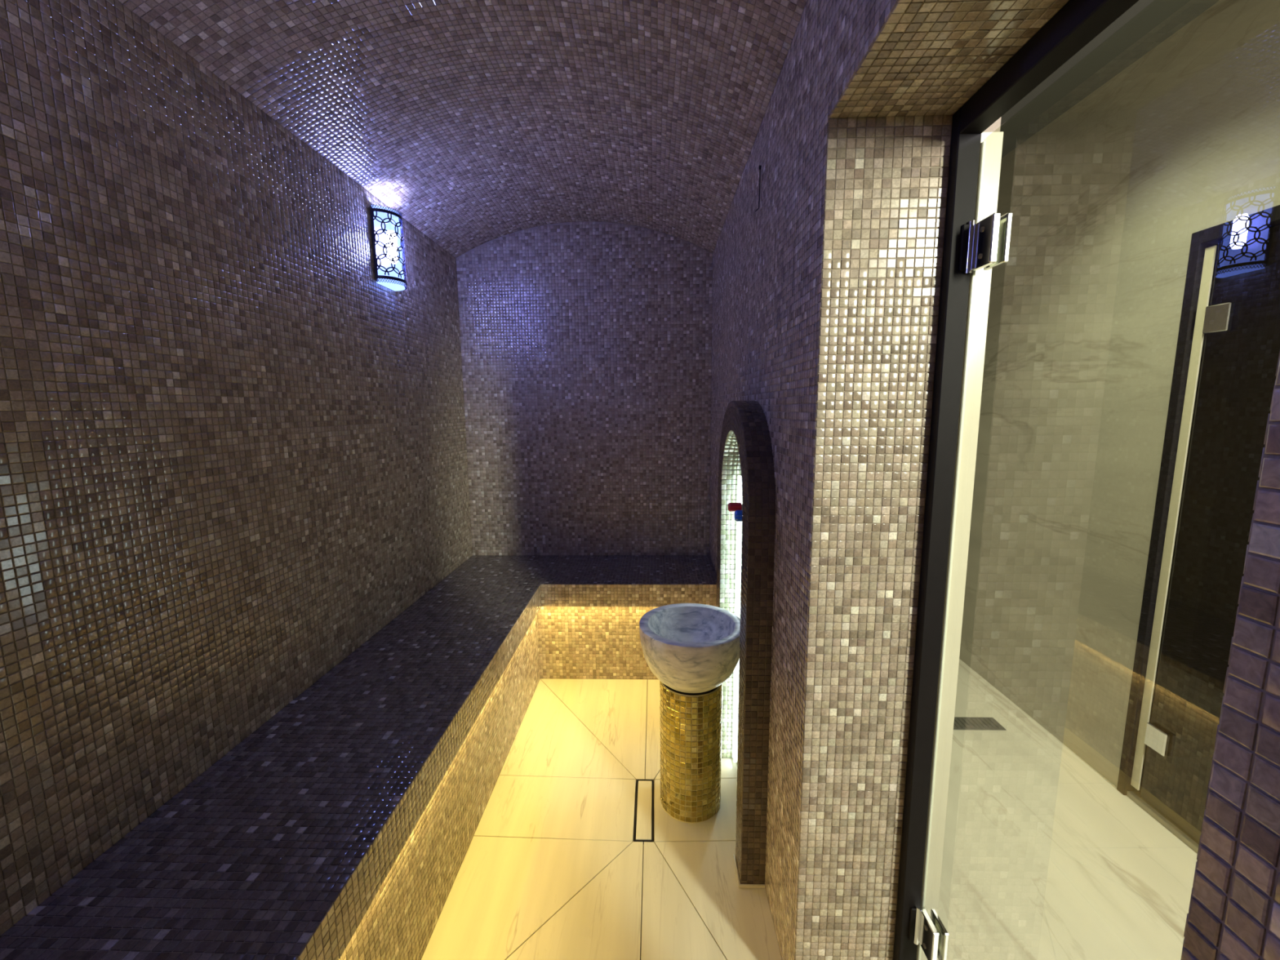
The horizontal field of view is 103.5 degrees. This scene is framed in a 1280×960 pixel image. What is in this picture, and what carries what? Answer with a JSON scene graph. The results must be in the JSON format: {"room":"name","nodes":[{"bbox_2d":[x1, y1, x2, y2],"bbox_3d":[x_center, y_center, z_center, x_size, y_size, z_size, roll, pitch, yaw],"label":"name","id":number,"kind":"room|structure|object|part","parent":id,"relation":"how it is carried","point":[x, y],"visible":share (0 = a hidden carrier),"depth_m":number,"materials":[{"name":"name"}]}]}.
{"room":"spa","nodes":[
{"label":"spa","id":0,"kind":"room"},
{"bbox_2d":[0,0,472,937],"bbox_3d":[-1.244,0.173,1.276,0.152,2.525,4.308,0,8,2],"label":"wall","id":1,"kind":"structure","parent":0,"point":[233,454],"depth_m":1.26,"materials":[{"name":"tile"}]},
{"bbox_2d":[369,204,407,291],"bbox_3d":[-1.101,-1.026,2.246,0.086,0.319,0.172,0,8,2],"label":"wall sconce","id":2,"kind":"object","parent":1,"relation":"attached to","point":[388,244],"visible":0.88,"depth_m":2.19,"materials":[{"name":"glass"}]},
{"bbox_3d":[-1.140,-1.014,2.163,0.012,0.286,0.002,-1,8,-2],"label":"rail","id":3,"kind":"part","parent":2,"relation":"part of","materials":[{"name":"metal"}]},
{"bbox_3d":[-1.141,-1.026,2.247,0.006,0.306,0.172,0,8,2],"label":"plate","id":4,"kind":"part","parent":2,"relation":"part of","materials":[{"name":"metal"}]},
{"bbox_2d":[117,0,807,257],"bbox_3d":[-0.305,-1.278,1.045,2.058,0.398,4.308,0,8,2],"label":"ceiling","id":5,"kind":"structure","parent":0,"point":[478,122],"depth_m":1.68,"materials":[{"name":"tile"}]},
{"bbox_2d":[456,221,712,555],"bbox_3d":[-0.332,-0.218,3.294,1.564,2.722,0.152,0,8,2],"label":"wall","id":6,"kind":"structure","parent":0,"point":[586,346],"depth_m":3.17,"materials":[{"name":"tile"}]},
{"bbox_2d":[421,658,1197,959],"bbox_3d":[0.788,1.417,1.439,4.094,0.120,5.500,0,8,2],"label":"floor","id":7,"kind":"structure","parent":0,"point":[553,867],"depth_m":1.75,"materials":[{"name":"tile"}]},
{"bbox_2d":[0,555,716,959],"bbox_3d":[-0.381,1.085,1.381,1.563,0.631,4.003,0,8,2],"label":"bench","id":8,"kind":"object","parent":7,"relation":"on","point":[344,826],"visible":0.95,"depth_m":1.39,"materials":[{"name":"tile"}]},
{"bbox_2d":[634,779,653,844],"bbox_3d":[0.018,1.305,1.997,0.070,0.017,0.306,0,8,2],"label":"floor drain","id":9,"kind":"object","parent":7,"relation":"on","point":[643,829],"visible":1,"depth_m":1.98,"materials":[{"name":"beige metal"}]},
{"bbox_2d":[659,680,722,822],"bbox_3d":[0.200,1.028,1.995,0.243,0.523,0.243,-1,8,-4],"label":"column","id":10,"kind":"structure","parent":7,"relation":"on","point":[691,723],"depth_m":1.90,"materials":[{"name":"gold tile"}]},
{"bbox_2d":[639,603,740,693],"bbox_3d":[0.197,0.657,1.943,0.398,0.226,0.398,0,8,2],"label":"basin","id":11,"kind":"object","parent":10,"relation":"on","point":[688,647],"visible":0.98,"depth_m":1.82,"materials":[{"name":"white stone"}]},
{"bbox_2d":[953,716,1006,730],"bbox_3d":[1.639,1.199,2.486,0.260,0.006,0.100,0,8,2],"label":"drain","id":12,"kind":"object","parent":7,"relation":"on","point":[960,722],"visible":0.85,"depth_m":2.47,"materials":[{"name":"metal"}]},
{"bbox_2d":[709,0,1279,959],"bbox_3d":[0.563,0.164,1.223,0.347,2.525,4.308,0,8,2],"label":"wall","id":13,"kind":"structure","parent":0,"point":[825,295],"depth_m":1.12,"materials":[{"name":"tile"}]},
{"bbox_2d":[716,400,775,888],"bbox_3d":[0.372,0.500,1.895,0.093,1.577,0.728,0,8,2],"label":"arched niche","id":14,"kind":"object","parent":13,"relation":"attached to","point":[744,584],"visible":0.91,"depth_m":1.60,"materials":[{"name":"tile"}]},
{"bbox_2d":[728,502,742,511],"bbox_3d":[0.375,0.119,1.931,0.073,0.078,0.048,0,8,2],"label":"tap","id":15,"kind":"object","parent":14,"relation":"attached to","point":[732,507],"visible":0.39,"depth_m":1.91,"materials":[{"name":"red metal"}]},
{"bbox_2d":[734,510,742,521],"bbox_3d":[0.373,0.143,1.803,0.068,0.078,0.048,0,8,2],"label":"tap","id":16,"kind":"object","parent":14,"relation":"attached to","point":[738,513],"visible":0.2,"depth_m":1.79,"materials":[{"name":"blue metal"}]},
{"bbox_2d":[755,165,760,212],"bbox_3d":[0.389,-0.959,1.662,0.016,0.142,0.008,0,8,2],"label":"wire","id":17,"kind":"object","parent":13,"relation":"attached to","point":[759,166],"visible":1,"depth_m":1.66,"materials":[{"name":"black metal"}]},
{"bbox_2d":[916,131,1003,959],"bbox_3d":[0.712,0.338,1.158,0.056,2.096,0.012,0,8,2],"label":"trim","id":18,"kind":"structure","parent":13,"relation":"attached to","point":[991,146],"depth_m":1.13,"materials":[{"name":"beige stone"}]},
{"bbox_2d":[893,0,1138,959],"bbox_3d":[0.650,0.377,0.757,0.045,2.132,0.822,0,8,2],"label":"trim","id":19,"kind":"structure","parent":13,"relation":"attached to","point":[1078,22],"depth_m":1.07,"materials":[{"name":"black metal"}]},
{"bbox_2d":[907,0,1153,959],"bbox_3d":[0.697,0.399,0.761,0.065,2.070,0.801,-1,8,-1],"label":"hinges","id":20,"kind":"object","parent":13,"relation":"in","point":[985,243],"depth_m":1.02,"materials":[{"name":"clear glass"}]},
{"bbox_3d":[0.716,1.097,1.210,0.010,0.090,0.062,0,8,2],"label":"clamp plate","id":21,"kind":"part","parent":20,"relation":"part of","materials":[{"name":"silver metal"}]},
{"bbox_3d":[0.702,-0.466,0.990,0.010,0.090,0.062,0,8,2],"label":"clamp plate","id":22,"kind":"part","parent":20,"relation":"part of","materials":[{"name":"silver metal"}]},
{"bbox_3d":[0.688,0.400,0.758,0.008,2.070,0.796,0,8,2],"label":"glass pane","id":23,"kind":"part","parent":20,"relation":"part of","materials":[{"name":"clear glass"}]},
{"bbox_2d":[1000,0,1219,157],"bbox_3d":[1.765,-1.549,0.995,2.086,0.100,5.500,0,8,2],"label":"ceiling","id":24,"kind":"structure","parent":0,"point":[1159,20],"depth_m":1.98,"materials":[{"name":"paint"}]},
{"bbox_2d":[959,0,1279,789],"bbox_3d":[2.021,-0.074,1.195,0.200,2.880,5.500,0,8,2],"label":"wall","id":25,"kind":"structure","parent":0,"point":[1106,201],"depth_m":2.15,"materials":[{"name":"stone"}]},
{"bbox_2d":[1116,204,1279,853],"bbox_3d":[1.948,0.269,1.414,0.062,2.140,0.994,0,8,2],"label":"door","id":26,"kind":"structure","parent":25,"relation":"in","point":[1241,324],"depth_m":1.75,"materials":[{"name":"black glass"}]},
{"bbox_3d":[1.962,1.318,1.561,0.054,0.022,0.926,0,8,2],"label":"sill","id":27,"kind":"part","parent":26,"relation":"part of","materials":[{"name":"stone"}]}
]}

